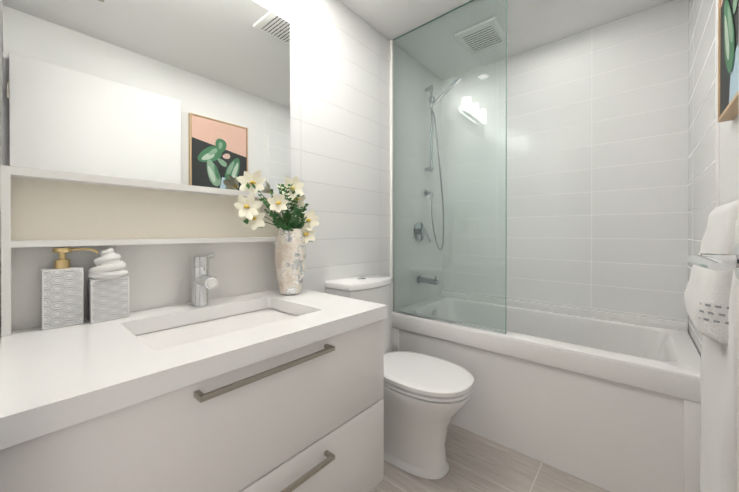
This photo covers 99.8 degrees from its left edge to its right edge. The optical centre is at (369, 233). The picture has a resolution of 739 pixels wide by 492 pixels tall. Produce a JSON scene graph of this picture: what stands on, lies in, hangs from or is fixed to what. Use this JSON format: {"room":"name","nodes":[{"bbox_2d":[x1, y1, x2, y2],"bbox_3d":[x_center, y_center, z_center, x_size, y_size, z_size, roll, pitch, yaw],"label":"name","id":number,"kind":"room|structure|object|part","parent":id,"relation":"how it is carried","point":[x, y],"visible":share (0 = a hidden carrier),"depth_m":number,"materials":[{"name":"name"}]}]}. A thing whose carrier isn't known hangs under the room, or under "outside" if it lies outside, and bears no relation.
{"room":"bathroom","nodes":[
{"label":"bathroom","id":0,"kind":"room"},
{"bbox_2d":[0,209,0,344],"bbox_3d":[-0.837,0.477,1.220,0.130,1.320,1.050,0,0,41],"label":"wall niche","id":1,"kind":"object","parent":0,"point":[0,276],"depth_m":0.88,"materials":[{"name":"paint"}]},
{"bbox_2d":[0,0,289,164],"bbox_3d":[-0.810,-0.756,1.193,0.200,1.146,1.050,0,0,41],"label":"wall","id":2,"kind":"structure","parent":0,"point":[280,8],"depth_m":1.42,"materials":[{"name":"paint"}]},
{"bbox_2d":[2,0,289,194],"bbox_3d":[-0.688,-0.606,1.179,0.004,0.844,0.912,0,0,41],"label":"mirror glass","id":3,"kind":"object","parent":2,"relation":"attached to","point":[192,92],"visible":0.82,"depth_m":1.08,"materials":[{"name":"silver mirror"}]},
{"bbox_2d":[290,0,441,309],"bbox_3d":[0.080,-0.099,2.230,0.200,2.466,1.680,0,0,41],"label":"tiled wall","id":4,"kind":"structure","parent":0,"point":[339,109],"depth_m":1.90,"materials":[{"name":"tile"}]},
{"bbox_2d":[11,241,278,330],"bbox_3d":[-0.739,0.157,1.223,0.011,0.240,0.880,0,0,41],"label":"backsplash","id":5,"kind":"structure","parent":4,"relation":"attached to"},
{"bbox_2d":[414,76,460,284],"bbox_3d":[0.538,-0.418,2.413,0.253,1.620,0.332,0,0,41],"label":"shower rail","id":6,"kind":"object","parent":4,"relation":"attached to","point":[418,236],"depth_m":2.46,"materials":[{"name":"silver metal"}]},
{"bbox_3d":[0.389,-0.013,2.427,0.011,0.156,0.156,0,0,41],"label":"valve plate","id":7,"kind":"part","parent":6,"relation":"part of","materials":[{"name":"silver metal"}]},
{"bbox_2d":[424,190,432,198],"bbox_3d":[0.475,-0.312,2.483,0.066,0.080,0.060,0,0,41],"label":"outlet","id":8,"kind":"object","parent":6,"relation":"attached to","point":[426,192],"depth_m":2.48,"materials":[{"name":"silver metal"}]},
{"bbox_3d":[0.451,0.363,2.374,0.164,0.051,0.042,0,0,41],"label":"spout","id":9,"kind":"part","parent":6,"relation":"part of","materials":[{"name":"silver metal"}]},
{"bbox_3d":[0.573,-1.086,2.450,0.159,0.194,0.135,0,0,41],"label":"hand handle","id":10,"kind":"part","parent":6,"relation":"part of","materials":[{"name":"silver metal"}]},
{"bbox_2d":[371,423,608,491],"bbox_3d":[-0.130,1.189,0.747,1.822,0.100,4.210,0,0,41],"label":"floor","id":11,"kind":"structure","parent":0,"point":[477,463],"depth_m":1.47,"materials":[{"name":"tile"}]},
{"bbox_2d":[0,165,386,491],"bbox_3d":[-0.478,0.477,1.033,0.657,1.319,0.966,0,0,41],"label":"bathroom vanity","id":12,"kind":"object","parent":11,"relation":"on","point":[216,360],"visible":1,"depth_m":0.90,"materials":[{"name":"paint"}]},
{"bbox_2d":[0,165,10,336],"bbox_3d":[-1.008,0.048,0.862,0.075,0.460,0.018,0,0,41],"label":"panel","id":13,"kind":"object","parent":12,"relation":"attached to","point":[5,171],"depth_m":0.84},
{"bbox_2d":[11,237,275,247],"bbox_3d":[-0.710,0.029,1.198,0.063,0.018,0.880,0,0,41],"label":"shelf","id":14,"kind":"object","parent":12,"relation":"attached to","point":[16,242],"depth_m":1.08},
{"bbox_2d":[11,177,279,240],"bbox_3d":[-0.739,-0.063,1.222,0.012,0.200,0.880,0,0,41],"label":"shelf","id":15,"kind":"object","parent":12,"relation":"attached to","point":[41,209],"depth_m":1.07,"materials":[{"name":"laminate"}]},
{"bbox_2d":[11,166,286,199],"bbox_3d":[-0.715,-0.172,1.201,0.075,0.022,0.880,0,0,41],"label":"shelf","id":16,"kind":"object","parent":12,"relation":"attached to","point":[18,174],"depth_m":1.04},
{"bbox_3d":[-0.265,0.485,0.849,0.019,0.306,0.961,0,0,41],"label":"drawer","id":17,"kind":"part","parent":12,"relation":"part of","materials":[{"name":"paint"}]},
{"bbox_2d":[0,289,386,449],"bbox_3d":[-0.486,0.302,1.039,0.633,0.048,0.966,0,0,41],"label":"countertop","id":18,"kind":"structure","parent":12,"relation":"on","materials":[{"name":"stone"}]},
{"bbox_2d":[41,247,98,329],"bbox_3d":[-0.913,0.160,0.954,0.052,0.234,0.130,0,0,41],"label":"soap dispenser","id":19,"kind":"object","parent":18,"relation":"on","point":[62,292],"visible":1,"depth_m":0.92,"materials":[{"name":"ceramic"}]},
{"bbox_2d":[88,248,128,322],"bbox_3d":[-0.846,0.162,1.009,0.090,0.230,0.102,0,0,41],"label":"jar","id":20,"kind":"object","parent":18,"relation":"on","point":[108,288],"visible":1,"depth_m":0.98,"materials":[{"name":"ceramic"}]},
{"bbox_2d":[192,253,217,305],"bbox_3d":[-0.621,0.177,1.196,0.125,0.199,0.089,0,0,41],"label":"faucet","id":21,"kind":"object","parent":18,"relation":"on","point":[202,281],"depth_m":1.18,"materials":[{"name":"silver metal"}]},
{"bbox_2d":[135,308,296,335],"bbox_3d":[-0.472,0.395,1.046,0.406,0.138,0.570,0,0,41],"label":"sink","id":22,"kind":"object","parent":18,"relation":"in","point":[228,322],"depth_m":1.12,"materials":[{"name":"white ceramic"}]},
{"bbox_2d":[234,170,319,294],"bbox_3d":[-0.403,0.006,1.366,0.161,0.540,0.398,0,0,41],"label":"vase","id":23,"kind":"object","parent":18,"relation":"on","point":[294,235],"visible":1,"depth_m":1.37,"materials":[{"name":"beige ceramic"}]},
{"bbox_3d":[-0.374,0.357,0.683,0.033,0.012,0.012,0,0,41],"label":"handle leg","id":24,"kind":"part","parent":12,"relation":"part of","materials":[{"name":"silver metal"}]},
{"bbox_3d":[-0.265,0.800,0.850,0.019,0.313,0.961,0,0,41],"label":"drawer","id":25,"kind":"part","parent":12,"relation":"part of","materials":[{"name":"paint"}]},
{"bbox_3d":[-0.127,0.693,0.973,0.033,0.012,0.012,0,0,41],"label":"handle leg","id":26,"kind":"part","parent":12,"relation":"part of","materials":[{"name":"silver metal"}]},
{"bbox_2d":[325,274,473,478],"bbox_3d":[0.166,0.694,1.617,0.726,0.882,0.407,0,0,41],"label":"toilet","id":27,"kind":"object","parent":11,"relation":"on","point":[426,397],"visible":0.71,"depth_m":1.47,"materials":[{"name":"ceramic"}]},
{"bbox_3d":[-0.040,0.524,1.769,0.215,0.453,0.360,0,0,41],"label":"tank","id":28,"kind":"part","parent":27,"relation":"part of","materials":[{"name":"ceramic"}]},
{"bbox_3d":[-0.039,0.278,1.766,0.219,0.036,0.368,0,0,41],"label":"tank lid","id":29,"kind":"part","parent":27,"relation":"part of","materials":[{"name":"ceramic"}]},
{"bbox_3d":[0.192,0.932,1.616,0.676,0.406,0.374,0,0,41],"label":"bowl","id":30,"kind":"part","parent":27,"relation":"part of","materials":[{"name":"ceramic"}]},
{"bbox_3d":[0.252,0.715,1.564,0.521,0.023,0.372,0,0,41],"label":"seat","id":31,"kind":"part","parent":27,"relation":"part of","materials":[{"name":"plastic"}]},
{"bbox_3d":[0.252,0.689,1.563,0.525,0.031,0.376,0,0,41],"label":"lid","id":32,"kind":"part","parent":27,"relation":"part of","materials":[{"name":"ceramic"}]},
{"bbox_2d":[390,0,700,491],"bbox_3d":[0.958,-0.097,1.939,1.508,2.462,0.773,0,0,41],"label":"bathtub","id":33,"kind":"object","parent":11,"relation":"on","point":[608,401],"visible":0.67,"depth_m":1.60,"materials":[{"name":"ceramic"}]},
{"bbox_3d":[0.439,0.534,1.906,0.759,0.010,0.018,0,0,41],"label":"glass sill","id":34,"kind":"part","parent":33,"relation":"part of","materials":[{"name":"silver metal"}]},
{"bbox_3d":[0.720,0.848,1.666,1.508,0.574,0.016,0,0,41],"label":"apron panel","id":35,"kind":"part","parent":33,"relation":"part of","materials":[{"name":"ceramic"}]},
{"bbox_2d":[339,0,672,80],"bbox_3d":[-0.130,-1.377,0.738,1.822,0.100,4.210,0,0,41],"label":"ceiling","id":36,"kind":"structure","parent":0,"point":[532,24],"depth_m":1.95,"materials":[{"name":"paint"}]},
{"bbox_2d":[454,16,509,54],"bbox_3d":[0.763,-1.320,2.100,0.270,0.023,0.300,0,0,41],"label":"fan","id":37,"kind":"object","parent":36,"relation":"attached to","point":[492,28],"visible":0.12,"depth_m":2.07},
{"bbox_2d":[442,0,688,322],"bbox_3d":[1.210,-0.100,2.300,1.822,2.466,0.100,0,0,41],"label":"tiled wall","id":38,"kind":"structure","parent":0,"point":[597,168],"depth_m":2.06,"materials":[{"name":"tile"}]},
{"bbox_2d":[719,114,738,205],"bbox_3d":[0.522,-0.092,0.181,0.100,2.466,4.210,0,0,41],"label":"wall","id":39,"kind":"structure","parent":0,"point":[728,163],"depth_m":1.02,"materials":[{"name":"paint"}]},
{"bbox_2d":[688,0,719,356],"bbox_3d":[1.530,-0.096,1.438,0.010,2.465,0.789,0,0,41],"label":"wall tile","id":40,"kind":"structure","parent":39,"relation":"attached to","point":[703,159],"depth_m":1.38,"materials":[{"name":"white tile"}]},
{"bbox_2d":[684,200,737,491],"bbox_3d":[0.911,0.431,0.808,0.123,1.014,0.421,0,0,41],"label":"towel rail","id":41,"kind":"object","parent":39,"relation":"attached to","point":[711,299],"visible":0.81,"depth_m":0.72,"materials":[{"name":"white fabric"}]},
{"bbox_2d":[684,200,737,345],"bbox_3d":[0.900,0.089,0.807,0.105,0.329,0.304,0,0,41],"label":"hand towel","id":42,"kind":"object","parent":41,"relation":"hanging from","point":[710,296],"depth_m":0.72,"materials":[{"name":"white fabric"}]},
{"bbox_2d":[700,219,737,491],"bbox_3d":[0.920,0.442,0.790,0.084,0.992,0.364,0,0,41],"label":"bath towel","id":43,"kind":"object","parent":41,"relation":"hanging from","point":[719,352],"depth_m":0.71,"materials":[{"name":"white fabric"}]},
{"bbox_2d":[718,0,738,121],"bbox_3d":[0.957,-0.667,0.788,0.033,0.630,0.500,0,0,41],"label":"framed art","id":44,"kind":"object","parent":39,"relation":"attached to","point":[728,60],"visible":0.98,"depth_m":0.89,"materials":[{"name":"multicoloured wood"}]},
{"bbox_3d":[1.117,-0.667,0.974,0.033,0.610,0.010,0,0,41],"label":"frame","id":45,"kind":"part","parent":44,"relation":"part of","materials":[{"name":"brown wood"}]},
{"bbox_3d":[0.111,0.037,-0.205,0.019,2.210,0.138,0,0,41],"label":"door jamb hinge","id":46,"kind":"object","parent":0,"visible":0},
{"bbox_2d":[737,117,738,491],"bbox_3d":[0.421,0.049,0.229,0.040,2.170,0.880,0,0,40],"label":"door","id":47,"kind":"structure","parent":46,"relation":"attached to","point":[738,341],"depth_m":0.58,"materials":[{"name":"paint"}]},
{"bbox_2d":[700,242,738,279],"bbox_3d":[0.624,0.048,0.548,0.056,0.068,0.068,0,0,40],"label":"towel rail","id":48,"kind":"object","parent":47,"relation":"attached to","point":[736,251],"depth_m":0.54,"materials":[{"name":"silver metal"}]},
{"bbox_2d":[684,255,734,270],"bbox_3d":[0.566,0.048,0.522,0.041,0.017,0.140,0,0,40],"label":"lever","id":49,"kind":"object","parent":48,"relation":"attached to","point":[711,263],"visible":1,"depth_m":0.48,"materials":[{"name":"silver metal"}]},
{"bbox_3d":[0.621,0.048,0.551,0.048,0.024,0.024,0,0,40],"label":"door handle neck","id":50,"kind":"part","parent":48,"relation":"part of","materials":[{"name":"silver metal"}]}
]}

